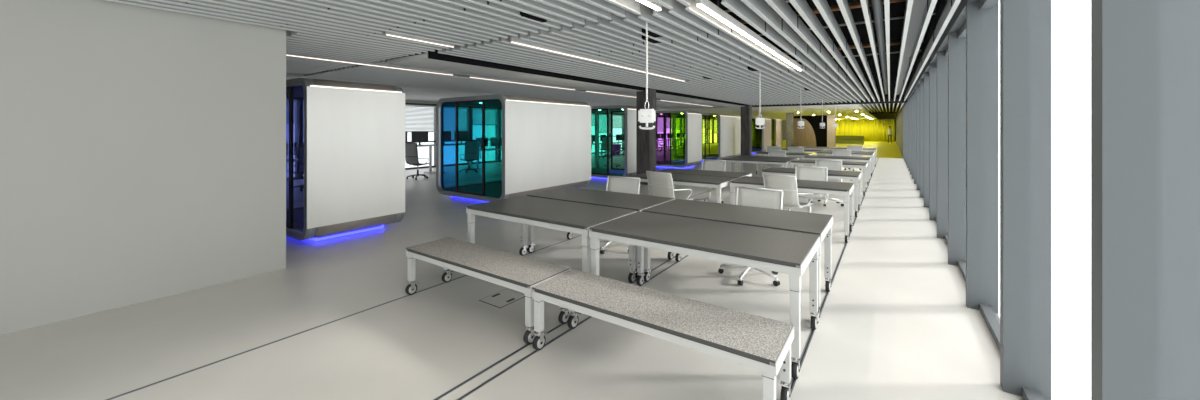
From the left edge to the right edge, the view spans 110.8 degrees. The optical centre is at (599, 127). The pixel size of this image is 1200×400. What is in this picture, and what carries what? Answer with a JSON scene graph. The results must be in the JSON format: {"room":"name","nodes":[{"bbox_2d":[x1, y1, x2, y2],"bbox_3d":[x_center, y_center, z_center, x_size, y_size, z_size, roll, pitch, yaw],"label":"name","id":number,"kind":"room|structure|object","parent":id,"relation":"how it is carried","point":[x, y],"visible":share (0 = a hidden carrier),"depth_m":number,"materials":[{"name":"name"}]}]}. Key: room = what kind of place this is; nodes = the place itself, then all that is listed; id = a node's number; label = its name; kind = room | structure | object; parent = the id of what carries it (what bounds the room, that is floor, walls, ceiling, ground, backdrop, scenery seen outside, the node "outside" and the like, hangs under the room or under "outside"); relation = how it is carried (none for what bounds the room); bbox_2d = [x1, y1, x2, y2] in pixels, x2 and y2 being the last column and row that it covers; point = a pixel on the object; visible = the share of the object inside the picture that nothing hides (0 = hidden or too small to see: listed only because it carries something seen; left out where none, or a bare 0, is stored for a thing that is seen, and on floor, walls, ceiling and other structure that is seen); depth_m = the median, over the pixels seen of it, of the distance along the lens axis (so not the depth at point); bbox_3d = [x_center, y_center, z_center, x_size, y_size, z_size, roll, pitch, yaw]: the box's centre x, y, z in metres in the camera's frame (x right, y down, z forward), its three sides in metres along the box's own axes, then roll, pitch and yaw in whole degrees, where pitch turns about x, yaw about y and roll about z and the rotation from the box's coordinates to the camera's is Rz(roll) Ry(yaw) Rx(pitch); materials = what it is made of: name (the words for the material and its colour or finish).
{"room":"open-plan office","nodes":[
{"label":"open-plan office","id":0,"kind":"room"},
{"bbox_2d":[0,0,285,334],"bbox_3d":[-5.566,-0.060,1.945,0.150,3.300,6.800,0,0,35],"label":"wall","id":1,"kind":"structure","parent":0,"point":[143,149],"depth_m":3.73,"materials":[{"name":"paint"}]},
{"bbox_2d":[0,140,1022,399],"bbox_3d":[9.864,1.650,26.666,15.960,0.120,65.400,0,0,35],"label":"floor","id":2,"kind":"structure","parent":0,"point":[895,322],"depth_m":3.24,"materials":[{"name":"concrete"}]},
{"bbox_2d":[294,146,303,190],"bbox_3d":[-7.595,1.023,10.693,0.655,1.134,0.644,0,0,35],"label":"office chair","id":3,"kind":"object","parent":2,"relation":"on","point":[300,165],"visible":0.31,"depth_m":10.38,"materials":[{"name":"grey fabric"}]},
{"bbox_2d":[295,97,303,179],"bbox_3d":[-8.965,0.315,13.486,0.200,2.550,1.605,0,0,35],"label":"window","id":4,"kind":"structure","parent":2,"relation":"on","point":[299,103],"depth_m":12.82,"materials":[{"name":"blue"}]},
{"bbox_2d":[286,78,404,240],"bbox_3d":[-4.426,0.455,6.672,2.334,2.270,1.350,0,0,35],"label":"booth","id":5,"kind":"object","parent":2,"relation":"on","point":[354,133],"visible":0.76,"depth_m":5.92,"materials":[{"name":"beige"}]},
{"bbox_2d":[405,143,429,179],"bbox_3d":[-5.744,1.023,13.065,0.644,1.134,0.655,0,0,21],"label":"office chair","id":6,"kind":"object","parent":2,"relation":"on","point":[411,150],"visible":0.99,"depth_m":12.82,"materials":[{"name":"black plastic"}]},
{"bbox_2d":[405,103,435,169],"bbox_3d":[-7.129,0.315,16.107,0.200,2.550,1.605,0,0,35],"label":"window","id":7,"kind":"structure","parent":2,"relation":"on","point":[408,105],"depth_m":16.15,"materials":[{"name":"grey"}]},
{"bbox_2d":[405,104,435,131],"bbox_3d":[-7.039,-0.360,16.139,0.050,1.060,1.400,0,0,35],"label":"blind","id":8,"kind":"object","parent":7,"relation":"attached to","point":[408,106],"depth_m":16.15,"materials":[{"name":"white"}]},
{"bbox_2d":[417,144,435,173],"bbox_3d":[-6.336,1.090,13.962,0.800,1.000,1.600,0,0,35],"label":"office desk","id":9,"kind":"object","parent":2,"relation":"on","point":[426,145],"visible":0.41,"depth_m":14.48,"materials":[{"name":"white"}]},
{"bbox_2d":[411,131,427,144],"bbox_3d":[-6.243,0.355,14.339,0.200,0.470,0.580,0,0,42],"label":"monitor","id":10,"kind":"object","parent":9,"relation":"on","point":[418,136],"visible":0.88,"depth_m":14.31,"materials":[{"name":"black plastic"}]},
{"bbox_2d":[106,172,761,399],"bbox_3d":[4.305,1.589,12.673,0.024,0.002,27.700,0,0,35],"label":"trim","id":11,"kind":"structure","parent":2,"relation":"on","point":[114,397],"depth_m":3.08,"materials":[{"name":"metal"}]},
{"bbox_2d":[434,104,436,165],"bbox_3d":[-6.211,0.315,17.418,0.200,2.550,1.605,0,0,35],"label":"window","id":12,"kind":"structure","parent":2,"relation":"on","point":[436,104],"depth_m":16.75,"materials":[{"name":"grey"}]},
{"bbox_2d":[405,237,570,344],"bbox_3d":[-1.041,1.365,3.673,1.652,0.450,0.515,0,0,35],"label":"bench","id":13,"kind":"object","parent":2,"relation":"on","point":[520,273],"visible":0.8,"depth_m":3.48,"materials":[{"name":"grey"}]},
{"bbox_2d":[479,289,524,307],"bbox_3d":[-0.904,1.587,3.869,0.290,0.006,0.330,0,0,35],"label":"floor outlet","id":14,"kind":"object","parent":2,"relation":"on","point":[500,299],"visible":0.93,"depth_m":3.85,"materials":[{"name":"grey metal"}]},
{"bbox_2d":[436,95,590,201],"bbox_3d":[-2.014,0.455,10.116,2.334,2.270,2.900,0,0,35],"label":"booth","id":15,"kind":"object","parent":2,"relation":"on","point":[489,148],"visible":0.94,"depth_m":9.06,"materials":[{"name":"glass"},{"name":"painted metal"},{"name":"white laminate panel"}]},
{"bbox_2d":[466,196,636,282],"bbox_3d":[-0.532,1.220,4.400,1.652,0.740,0.910,0,0,35],"label":"table","id":16,"kind":"object","parent":2,"relation":"on","point":[572,217],"visible":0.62,"depth_m":4.24,"materials":[{"name":"laminate"}]},
{"bbox_2d":[433,256,674,399],"bbox_3d":[5.591,1.589,11.773,0.024,0.002,27.700,0,0,35],"label":"trim","id":17,"kind":"structure","parent":2,"relation":"on","point":[561,324],"depth_m":2.77,"materials":[{"name":"metal"}]},
{"bbox_2d":[456,255,688,399],"bbox_3d":[5.681,1.589,11.710,0.024,0.002,27.700,0,0,35],"label":"trim","id":18,"kind":"structure","parent":2,"relation":"on","point":[589,317],"depth_m":2.87,"materials":[{"name":"metal"}]},
{"bbox_2d":[527,187,674,278],"bbox_3d":[-0.007,1.220,5.150,1.652,0.740,0.910,0,0,35],"label":"table","id":19,"kind":"object","parent":2,"relation":"on","point":[638,202],"visible":0.42,"depth_m":5.06,"materials":[{"name":"laminate"}]},
{"bbox_2d":[599,113,610,152],"bbox_3d":[0.215,0.315,26.591,0.200,2.550,1.605,0,0,35],"label":"window","id":20,"kind":"structure","parent":2,"relation":"on","point":[600,114],"depth_m":26.55,"materials":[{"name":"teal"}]},
{"bbox_2d":[599,114,610,132],"bbox_3d":[0.304,-0.285,26.623,0.050,1.210,1.400,0,0,35],"label":"blind","id":21,"kind":"object","parent":20,"relation":"attached to","point":[600,115],"depth_m":26.48,"materials":[{"name":"teal"}]},
{"bbox_2d":[599,137,610,157],"bbox_3d":[0.277,1.023,21.941,0.644,1.134,0.654,0,0,-16],"label":"office chair","id":22,"kind":"object","parent":2,"relation":"on","point":[603,138],"visible":0.77,"depth_m":21.67,"materials":[{"name":"black plastic"}]},
{"bbox_2d":[604,144,620,166],"bbox_3d":[0.501,1.133,17.102,0.644,0.914,0.655,0,0,35],"label":"office chair","id":23,"kind":"object","parent":2,"relation":"on","point":[616,147],"visible":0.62,"depth_m":17.24,"materials":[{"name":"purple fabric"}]},
{"bbox_2d":[590,105,635,178],"bbox_3d":[0.350,0.455,13.490,2.334,2.270,1.740,0,0,35],"label":"booth","id":24,"kind":"object","parent":2,"relation":"on","point":[598,172],"visible":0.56,"depth_m":12.57,"materials":[{"name":"beige"}]},
{"bbox_2d":[609,114,623,150],"bbox_3d":[1.133,0.315,27.901,0.200,2.550,1.605,0,0,35],"label":"window","id":25,"kind":"structure","parent":2,"relation":"on","point":[614,115],"depth_m":27.83,"materials":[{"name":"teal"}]},
{"bbox_2d":[613,115,623,127],"bbox_3d":[1.222,-0.435,27.933,0.050,0.910,1.400,0,0,35],"label":"blind","id":26,"kind":"object","parent":25,"relation":"attached to","point":[622,116],"depth_m":27.93,"materials":[{"name":"teal"}]},
{"bbox_2d":[600,176,639,253],"bbox_3d":[0.178,1.133,5.485,0.644,0.914,0.654,0,0,29],"label":"chair","id":27,"kind":"object","parent":2,"relation":"on","point":[631,185],"visible":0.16,"depth_m":5.71,"materials":[{"name":"plastic"}]},
{"bbox_2d":[636,88,655,184],"bbox_3d":[1.324,-0.060,11.843,0.420,3.300,0.420,0,0,35],"label":"column","id":28,"kind":"structure","parent":2,"relation":"on","point":[645,139],"depth_m":11.69,"materials":[{"name":"concrete"}]},
{"bbox_2d":[656,116,663,147],"bbox_3d":[4.805,0.315,33.143,0.200,2.550,1.605,0,0,35],"label":"window","id":29,"kind":"structure","parent":2,"relation":"on","point":[662,117],"depth_m":32.91,"materials":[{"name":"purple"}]},
{"bbox_2d":[657,117,663,131],"bbox_3d":[4.894,-0.285,33.175,0.050,1.210,1.400,0,0,35],"label":"blind","id":30,"kind":"object","parent":29,"relation":"attached to","point":[657,117],"depth_m":33.05,"materials":[{"name":"purple"}]},
{"bbox_2d":[532,269,793,399],"bbox_3d":[0.324,1.365,2.693,1.652,0.450,0.515,0,0,35],"label":"bench","id":31,"kind":"object","parent":2,"relation":"on","point":[759,343],"visible":1,"depth_m":2.49,"materials":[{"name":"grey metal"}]},
{"bbox_2d":[663,116,672,147],"bbox_3d":[5.723,0.315,34.454,0.200,2.550,1.605,0,0,35],"label":"window","id":32,"kind":"structure","parent":2,"relation":"on","point":[666,117],"depth_m":34.06,"materials":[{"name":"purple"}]},
{"bbox_2d":[666,117,672,127],"bbox_3d":[5.812,-0.435,34.486,0.050,0.910,1.400,0,0,35],"label":"blind","id":33,"kind":"object","parent":32,"relation":"attached to","point":[666,117],"depth_m":34.24,"materials":[{"name":"purple"}]},
{"bbox_2d":[646,171,692,199],"bbox_3d":[1.130,1.133,6.577,0.654,0.914,0.644,0,0,-41],"label":"chair","id":34,"kind":"object","parent":2,"relation":"on","point":[660,184],"visible":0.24,"depth_m":6.37,"materials":[{"name":"white"}]},
{"bbox_2d":[656,110,701,168],"bbox_3d":[2.788,0.455,16.971,2.334,2.270,1.440,0,0,35],"label":"booth","id":35,"kind":"object","parent":2,"relation":"on","point":[692,120],"visible":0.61,"depth_m":16.25,"materials":[{"name":"coloured glass"},{"name":"grey metal"},{"name":"white panel"}]},
{"bbox_2d":[629,173,736,203],"bbox_3d":[1.431,1.220,7.201,1.652,0.740,0.910,0,0,35],"label":"table","id":36,"kind":"object","parent":2,"relation":"on","point":[717,182],"visible":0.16,"depth_m":6.78,"materials":[{"name":"grey metal"}]},
{"bbox_2d":[654,168,751,190],"bbox_3d":[1.956,1.220,7.951,1.652,0.740,0.910,0,0,35],"label":"table","id":37,"kind":"object","parent":2,"relation":"on","point":[737,175],"visible":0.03,"depth_m":7.91,"materials":[{"name":"grey metal"}]},
{"bbox_2d":[589,211,819,378],"bbox_3d":[0.833,1.220,3.420,1.652,0.740,0.910,0,0,35],"label":"table","id":38,"kind":"object","parent":2,"relation":"on","point":[782,251],"visible":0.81,"depth_m":3.21,"materials":[{"name":"grey metal"}]},
{"bbox_2d":[673,113,740,161],"bbox_3d":[5.399,0.455,20.698,2.334,2.270,3.140,0,0,35],"label":"booth","id":39,"kind":"object","parent":2,"relation":"on","point":[729,125],"visible":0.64,"depth_m":19.92,"materials":[{"name":"coloured glass"},{"name":"grey metal"},{"name":"white panel"}]},
{"bbox_2d":[706,118,712,143],"bbox_3d":[11.230,0.315,42.317,0.200,2.550,1.605,0,0,35],"label":"window","id":40,"kind":"structure","parent":2,"relation":"on","point":[711,120],"depth_m":41.69,"materials":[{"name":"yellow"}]},
{"bbox_2d":[694,159,725,202],"bbox_3d":[2.264,1.133,8.602,0.644,0.914,0.655,0,0,35],"label":"chair","id":41,"kind":"object","parent":2,"relation":"on","point":[707,164],"visible":0.35,"depth_m":8.79,"materials":[{"name":"white"}]},
{"bbox_2d":[712,119,717,142],"bbox_3d":[12.148,0.315,43.627,0.200,2.550,1.605,0,0,35],"label":"window","id":42,"kind":"structure","parent":2,"relation":"on","point":[715,122],"depth_m":43.21,"materials":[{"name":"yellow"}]},
{"bbox_2d":[642,199,832,321],"bbox_3d":[1.358,1.220,4.170,1.652,0.740,0.910,0,0,35],"label":"table","id":43,"kind":"object","parent":2,"relation":"on","point":[795,221],"visible":0.64,"depth_m":4.02,"materials":[{"name":"laminate"}]},
{"bbox_2d":[741,105,751,155],"bbox_3d":[7.090,-0.060,20.075,0.420,3.300,0.420,0,0,35],"label":"column","id":44,"kind":"structure","parent":2,"relation":"on","point":[746,111],"depth_m":19.91,"materials":[{"name":"concrete"}]},
{"bbox_2d":[718,186,782,285],"bbox_3d":[1.607,1.133,4.423,0.644,0.914,0.654,0,0,38],"label":"chair","id":45,"kind":"object","parent":2,"relation":"on","point":[745,196],"visible":0.39,"depth_m":4.59,"materials":[{"name":"white"}]},
{"bbox_2d":[722,157,791,171],"bbox_3d":[4.282,1.220,11.272,1.652,0.740,0.910,0,0,35],"label":"table","id":46,"kind":"object","parent":2,"relation":"on","point":[785,162],"visible":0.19,"depth_m":11.04,"materials":[{"name":"grey metal"}]},
{"bbox_2d":[752,117,770,153],"bbox_3d":[9.558,0.455,26.636,2.334,2.270,2.040,0,0,35],"label":"booth","id":47,"kind":"object","parent":2,"relation":"on","point":[761,138],"visible":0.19,"depth_m":25.50,"materials":[{"name":"beige"}]},
{"bbox_2d":[734,155,798,171],"bbox_3d":[4.807,1.220,12.021,1.652,0.740,0.910,0,0,35],"label":"table","id":48,"kind":"object","parent":2,"relation":"on","point":[741,156],"visible":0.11,"depth_m":11.93,"materials":[{"name":"grey metal"}]},
{"bbox_2d":[764,150,785,166],"bbox_3d":[5.292,1.133,12.525,0.644,0.914,0.655,0,0,35],"label":"chair","id":49,"kind":"object","parent":2,"relation":"on","point":[772,153],"visible":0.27,"depth_m":12.72,"materials":[{"name":"white"}]},
{"bbox_2d":[770,118,781,147],"bbox_3d":[11.480,0.455,29.380,2.334,2.270,1.940,0,0,35],"label":"booth","id":50,"kind":"object","parent":2,"relation":"on","point":[776,123],"visible":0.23,"depth_m":28.15,"materials":[{"name":"beige"}]},
{"bbox_2d":[755,152,812,173],"bbox_3d":[6.261,1.220,14.098,1.652,0.740,0.910,0,0,35],"label":"table","id":51,"kind":"object","parent":2,"relation":"on","point":[757,153],"visible":0.35,"depth_m":13.80,"materials":[{"name":"grey metal"}]},
{"bbox_2d":[762,173,813,210],"bbox_3d":[2.845,1.133,6.218,0.655,0.914,0.644,0,0,-38],"label":"chair","id":52,"kind":"object","parent":2,"relation":"on","point":[787,183],"visible":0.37,"depth_m":5.99,"materials":[{"name":"white"}]},
{"bbox_2d":[786,113,793,148],"bbox_3d":[13.229,-0.060,28.838,0.420,3.300,0.420,0,0,35],"label":"column","id":53,"kind":"structure","parent":2,"relation":"on","point":[789,116],"depth_m":28.70,"materials":[{"name":"wood"}]},
{"bbox_2d":[729,176,853,242],"bbox_3d":[3.002,1.220,6.516,1.652,0.740,0.910,0,0,35],"label":"table","id":54,"kind":"object","parent":2,"relation":"on","point":[824,187],"visible":0.61,"depth_m":6.23,"materials":[{"name":"grey metal"}]},
{"bbox_2d":[788,147,803,167],"bbox_3d":[6.837,1.133,14.556,0.644,0.914,0.655,0,0,35],"label":"chair","id":55,"kind":"object","parent":2,"relation":"on","point":[790,149],"visible":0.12,"depth_m":14.78,"materials":[{"name":"white"}]},
{"bbox_2d":[794,118,815,146],"bbox_3d":[16.941,0.390,34.712,2.120,2.400,0.300,0,0,35],"label":"wall","id":56,"kind":"structure","parent":2,"relation":"on","point":[805,137],"depth_m":34.47,"materials":[{"name":"wood"}]},
{"bbox_2d":[787,146,830,155],"bbox_3d":[9.359,1.220,18.521,1.652,0.740,0.910,0,0,35],"label":"table","id":57,"kind":"object","parent":2,"relation":"on","point":[823,148],"visible":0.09,"depth_m":18.05,"materials":[{"name":"grey metal"}]},
{"bbox_2d":[762,167,860,216],"bbox_3d":[4.166,1.220,8.179,1.652,0.740,0.910,0,0,35],"label":"table","id":58,"kind":"object","parent":2,"relation":"on","point":[832,174],"visible":0.49,"depth_m":7.91,"materials":[{"name":"grey metal"}]},
{"bbox_2d":[795,166,827,212],"bbox_3d":[3.554,1.133,7.027,0.644,0.914,0.654,0,0,32],"label":"chair","id":59,"kind":"object","parent":2,"relation":"on","point":[801,172],"visible":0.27,"depth_m":7.22,"materials":[{"name":"white"}]},
{"bbox_2d":[811,159,843,205],"bbox_3d":[4.734,1.133,8.643,0.644,0.914,0.655,0,0,35],"label":"chair","id":60,"kind":"object","parent":2,"relation":"on","point":[830,164],"visible":0.53,"depth_m":8.80,"materials":[{"name":"white"}]},
{"bbox_2d":[790,159,867,195],"bbox_3d":[5.778,1.220,10.480,1.652,0.740,0.910,0,0,35],"label":"table","id":61,"kind":"object","parent":2,"relation":"on","point":[797,162],"visible":0.58,"depth_m":10.20,"materials":[{"name":"grey metal"}]},
{"bbox_2d":[827,115,835,146],"bbox_3d":[18.685,0.270,33.429,0.550,2.640,0.600,0,0,35],"label":"column","id":62,"kind":"structure","parent":2,"relation":"on","point":[831,132],"depth_m":33.20,"materials":[{"name":"beige paint"}]},
{"bbox_2d":[791,158,878,393],"bbox_3d":[6.967,1.589,10.809,0.024,0.002,27.700,0,0,35],"label":"trim","id":63,"kind":"structure","parent":2,"relation":"on","point":[806,347],"depth_m":3.66,"materials":[{"name":"metal"}]},
{"bbox_2d":[804,155,870,185],"bbox_3d":[6.983,1.220,12.200,1.652,0.740,0.910,0,0,35],"label":"table","id":64,"kind":"object","parent":2,"relation":"on","point":[809,157],"visible":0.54,"depth_m":11.93,"materials":[{"name":"grey metal"}]},
{"bbox_2d":[832,149,851,180],"bbox_3d":[7.426,1.133,12.764,0.644,0.914,0.655,0,0,35],"label":"chair","id":65,"kind":"object","parent":2,"relation":"on","point":[836,152],"visible":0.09,"depth_m":13.01,"materials":[{"name":"white"}]},
{"bbox_2d":[816,151,873,175],"bbox_3d":[8.498,1.220,14.363,1.652,0.740,0.910,0,0,35],"label":"table","id":66,"kind":"object","parent":2,"relation":"on","point":[871,155],"visible":0.56,"depth_m":13.82,"materials":[{"name":"grey metal"}]},
{"bbox_2d":[836,136,863,144],"bbox_3d":[22.802,1.165,40.221,4.800,0.850,0.950,0,0,35],"label":"sofa","id":67,"kind":"object","parent":2,"relation":"on","point":[839,139],"visible":0.46,"depth_m":39.38,"materials":[{"name":"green fabric"}]},
{"bbox_2d":[830,147,876,166],"bbox_3d":[10.735,1.220,17.557,1.652,0.740,0.910,0,0,35],"label":"table","id":68,"kind":"object","parent":2,"relation":"on","point":[831,148],"visible":0.55,"depth_m":17.08,"materials":[{"name":"grey metal"}]},
{"bbox_2d":[844,146,862,170],"bbox_3d":[9.566,1.133,15.575,0.644,0.914,0.655,0,0,35],"label":"chair","id":69,"kind":"object","parent":2,"relation":"on","point":[852,148],"visible":0.46,"depth_m":15.75,"materials":[{"name":"white"}]},
{"bbox_2d":[908,98,909,170],"bbox_3d":[11.885,0.240,15.816,0.200,2.700,1.425,0,0,35],"label":"window","id":70,"kind":"structure","parent":2,"relation":"on","point":[908,98],"depth_m":15.29,"materials":[{"name":"grey"}]},
{"bbox_2d":[910,95,911,174],"bbox_3d":[11.070,0.240,14.653,0.200,2.700,1.425,0,0,35],"label":"window","id":71,"kind":"structure","parent":2,"relation":"on","point":[910,95],"depth_m":14.11,"materials":[{"name":"grey"}]},
{"bbox_2d":[912,92,913,178],"bbox_3d":[10.255,0.240,13.490,0.200,2.700,1.425,0,0,35],"label":"window","id":72,"kind":"structure","parent":2,"relation":"on","point":[913,92],"depth_m":12.94,"materials":[{"name":"grey"}]},
{"bbox_2d":[914,89,915,183],"bbox_3d":[9.441,0.240,12.327,0.200,2.700,1.425,0,0,35],"label":"window","id":73,"kind":"structure","parent":2,"relation":"on","point":[914,89],"depth_m":11.79,"materials":[{"name":"grey"}]},
{"bbox_2d":[916,85,919,189],"bbox_3d":[8.626,0.240,11.164,0.200,2.700,1.425,0,0,35],"label":"window","id":74,"kind":"structure","parent":2,"relation":"on","point":[917,86],"depth_m":10.62,"materials":[{"name":"grey"}]},
{"bbox_2d":[920,79,923,197],"bbox_3d":[7.811,0.240,10.001,0.200,2.700,1.425,0,0,35],"label":"window","id":75,"kind":"structure","parent":2,"relation":"on","point":[921,80],"depth_m":9.45,"materials":[{"name":"grey"}]},
{"bbox_2d":[924,72,928,207],"bbox_3d":[6.996,0.240,8.838,0.200,2.700,1.425,0,0,35],"label":"window","id":76,"kind":"structure","parent":2,"relation":"on","point":[926,75],"depth_m":8.29,"materials":[{"name":"grey"}]},
{"bbox_2d":[929,63,936,220],"bbox_3d":[6.182,0.240,7.675,0.200,2.700,1.425,0,0,35],"label":"window","id":77,"kind":"structure","parent":2,"relation":"on","point":[932,67],"depth_m":7.13,"materials":[{"name":"grey"}]},
{"bbox_2d":[936,51,947,238],"bbox_3d":[5.367,0.240,6.512,0.200,2.700,1.425,0,0,35],"label":"window","id":78,"kind":"structure","parent":2,"relation":"on","point":[942,61],"depth_m":5.95,"materials":[{"name":"grey"}]},
{"bbox_2d":[944,32,965,265],"bbox_3d":[4.552,0.240,5.348,0.200,2.700,1.425,0,0,35],"label":"window","id":79,"kind":"structure","parent":2,"relation":"on","point":[955,50],"depth_m":4.78,"materials":[{"name":"grey"}]},
{"bbox_2d":[958,1,997,313],"bbox_3d":[3.738,0.240,4.186,0.200,2.700,1.425,0,0,35],"label":"window","id":80,"kind":"structure","parent":2,"relation":"on","point":[979,271],"depth_m":3.61,"materials":[{"name":"grey"}]},
{"bbox_2d":[980,0,1050,399],"bbox_3d":[2.923,0.240,3.022,0.200,2.700,1.425,0,0,35],"label":"window","id":81,"kind":"structure","parent":2,"relation":"on","point":[1022,332],"depth_m":2.44,"materials":[{"name":"grey"}]},
{"bbox_2d":[1022,0,1199,399],"bbox_3d":[2.108,0.240,1.859,0.200,2.700,1.425,0,0,35],"label":"window","id":82,"kind":"structure","parent":2,"relation":"on","point":[1145,54],"depth_m":1.28,"materials":[{"name":"grey"}]},
{"bbox_3d":[-8.287,1.223,11.177,0.800,0.735,1.600,0,0,35],"label":"office desk","id":83,"kind":"object","parent":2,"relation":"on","visible":0},
{"bbox_2d":[294,142,303,154],"bbox_3d":[-8.194,0.620,11.554,0.200,0.470,0.580,0,0,40],"label":"monitor","id":84,"kind":"object","parent":83,"relation":"on","point":[297,145],"visible":0.12,"depth_m":11.36,"materials":[{"name":"black plastic"}]},
{"bbox_2d":[104,0,960,119],"bbox_3d":[9.864,-1.455,26.666,15.960,0.810,65.400,0,0,35],"label":"ceiling","id":85,"kind":"structure","parent":0,"point":[695,44],"depth_m":5.71,"materials":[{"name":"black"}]},
{"bbox_2d":[286,55,453,75],"bbox_3d":[-3.856,-1.390,7.219,0.026,0.640,3.000,0,0,35],"label":"linear light","id":86,"kind":"object","parent":85,"relation":"hanging from","point":[370,63],"visible":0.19,"depth_m":7.38,"materials":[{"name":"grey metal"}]},
{"bbox_2d":[385,32,454,47],"bbox_3d":[-2.217,-1.393,5.167,0.024,0.635,0.920,0,0,35],"label":"linear light","id":87,"kind":"object","parent":85,"relation":"hanging from","point":[386,33],"visible":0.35,"depth_m":5.12,"materials":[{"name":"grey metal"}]},
{"bbox_2d":[469,75,575,89],"bbox_3d":[-1.733,-1.390,10.249,0.026,0.640,3.600,0,0,35],"label":"linear light","id":88,"kind":"object","parent":85,"relation":"hanging from","point":[477,77],"visible":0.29,"depth_m":9.93,"materials":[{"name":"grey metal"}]},
{"bbox_2d":[520,11,546,22],"bbox_3d":[-0.679,-1.397,4.138,0.124,0.625,0.320,0,0,35],"label":"ceiling box","id":89,"kind":"object","parent":85,"relation":"hanging from","point":[522,14],"visible":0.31,"depth_m":4.08,"materials":[{"name":"black"}]},
{"bbox_2d":[428,51,747,105],"bbox_3d":[2.268,-1.370,12.946,0.060,0.680,16.690,0,0,35],"label":"ceiling track","id":90,"kind":"object","parent":85,"relation":"hanging from","point":[431,55],"visible":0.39,"depth_m":8.11,"materials":[{"name":"black"}]},
{"bbox_2d":[510,36,684,81],"bbox_3d":[0.426,-1.393,7.406,0.030,0.635,5.380,0,0,35],"label":"linear light","id":91,"kind":"object","parent":85,"relation":"hanging from","point":[516,40],"visible":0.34,"depth_m":6.40,"materials":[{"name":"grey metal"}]},
{"bbox_2d":[638,22,655,129],"bbox_3d":[0.494,-0.848,4.365,0.177,1.730,0.104,0,0,21],"label":"pendant","id":92,"kind":"object","parent":85,"relation":"hanging from","point":[645,115],"visible":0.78,"depth_m":4.35,"materials":[{"name":"white plastic"}]},
{"bbox_2d":[637,0,661,10],"bbox_3d":[-0.780,-1.393,1.902,0.046,0.635,4.620,0,0,35],"label":"linear light","id":93,"kind":"object","parent":85,"relation":"hanging from","point":[650,3],"visible":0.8,"depth_m":3.65,"materials":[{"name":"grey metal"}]},
{"bbox_2d":[696,0,801,70],"bbox_3d":[2.305,-1.393,5.687,0.046,0.635,5.040,0,0,35],"label":"linear light","id":94,"kind":"object","parent":85,"relation":"hanging from","point":[709,7],"visible":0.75,"depth_m":4.66,"materials":[{"name":"glowing white plastic diffuser"},{"name":"metal"}]},
{"bbox_2d":[755,71,764,128],"bbox_3d":[3.156,-0.848,8.165,0.177,1.730,0.104,0,0,18],"label":"pendant","id":95,"kind":"object","parent":85,"relation":"hanging from","point":[759,121],"visible":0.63,"depth_m":8.16,"materials":[{"name":"white plastic"}]},
{"bbox_2d":[797,89,803,128],"bbox_3d":[5.778,-0.848,11.908,0.177,1.730,0.104,0,0,18],"label":"pendant","id":96,"kind":"object","parent":85,"relation":"hanging from","point":[799,123],"visible":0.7,"depth_m":11.91,"materials":[{"name":"white plastic"}]},
{"bbox_2d":[738,0,904,23],"bbox_3d":[2.836,-1.590,5.705,2.900,0.070,0.070,0,0,35],"label":"copper pipe","id":97,"kind":"object","parent":85,"relation":"attached to","point":[858,4],"visible":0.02,"depth_m":5.38,"materials":[{"name":"brown"}]},
{"bbox_2d":[752,98,906,106],"bbox_3d":[9.797,-1.110,18.239,6.000,0.200,0.080,0,0,35],"label":"trim","id":98,"kind":"structure","parent":85,"relation":"attached to","point":[881,99],"depth_m":17.55,"materials":[{"name":"black plastic"}]},
{"bbox_2d":[758,12,935,35],"bbox_3d":[3.295,-1.530,6.360,2.900,0.030,0.030,0,0,35],"label":"conduit","id":99,"kind":"object","parent":85,"relation":"attached to","point":[934,13],"visible":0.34,"depth_m":6.00,"materials":[{"name":"grey metal"}]},
{"bbox_2d":[783,38,923,54],"bbox_3d":[4.672,-1.590,8.326,2.900,0.070,0.070,0,0,35],"label":"copper pipe","id":100,"kind":"object","parent":85,"relation":"attached to","point":[891,42],"visible":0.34,"depth_m":7.97,"materials":[{"name":"brown"}]},
{"bbox_2d":[836,119,894,141],"bbox_3d":[29.539,0.280,51.355,11.460,2.580,0.278,0,0,35],"label":"curtain","id":101,"kind":"object","parent":85,"relation":"hanging from","point":[876,129],"visible":0.36,"depth_m":49.49,"materials":[{"name":"fabric"}]},
{"bbox_2d":[871,0,887,93],"bbox_3d":[5.467,-1.410,8.014,0.100,0.100,21.400,0,0,35],"label":"pipe","id":102,"kind":"object","parent":85,"relation":"attached to","point":[877,6],"visible":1,"depth_m":6.06,"materials":[{"name":"silver metal"}]},
{"bbox_2d":[896,0,926,94],"bbox_3d":[5.795,-1.410,7.784,0.240,0.160,21.400,0,0,35],"label":"air duct","id":103,"kind":"object","parent":85,"relation":"attached to","point":[918,7],"visible":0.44,"depth_m":5.89,"materials":[{"name":"silver metal"}]},
{"bbox_2d":[390,53,740,106],"bbox_3d":[1.889,-1.075,13.389,1.030,0.070,17.000,0,0,35],"label":"ceiling","id":104,"kind":"structure","parent":0,"point":[421,60],"depth_m":8.28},
{"bbox_2d":[794,115,826,146],"bbox_3d":[18.145,0.270,35.272,3.250,2.640,0.200,0,0,35],"label":"wall","id":105,"kind":"structure","parent":0,"point":[820,133],"depth_m":34.90,"materials":[{"name":"black"}]},
{"bbox_2d":[782,114,895,140],"bbox_3d":[28.486,-0.060,53.424,15.760,3.300,0.200,0,0,35],"label":"wall","id":106,"kind":"structure","parent":0,"point":[878,116],"depth_m":49.86,"materials":[{"name":"paint"}]},
{"bbox_2d":[294,96,717,118],"bbox_3d":[5.375,-1.335,33.992,0.200,0.750,58.150,0,0,35],"label":"trim","id":107,"kind":"structure","parent":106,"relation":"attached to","point":[406,101],"depth_m":16.46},
{"bbox_2d":[896,97,902,156],"bbox_3d":[25.526,-0.060,35.291,0.200,3.300,33.300,0,0,35],"label":"wall","id":108,"kind":"structure","parent":0,"point":[899,115],"depth_m":29.79,"materials":[{"name":"yellow"}]},
{"bbox_2d":[903,0,979,105],"bbox_3d":[6.823,-1.410,8.590,0.200,0.600,31.900,0,0,35],"label":"trim","id":109,"kind":"structure","parent":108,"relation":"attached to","point":[958,18],"depth_m":5.72,"materials":[{"name":"grey"}]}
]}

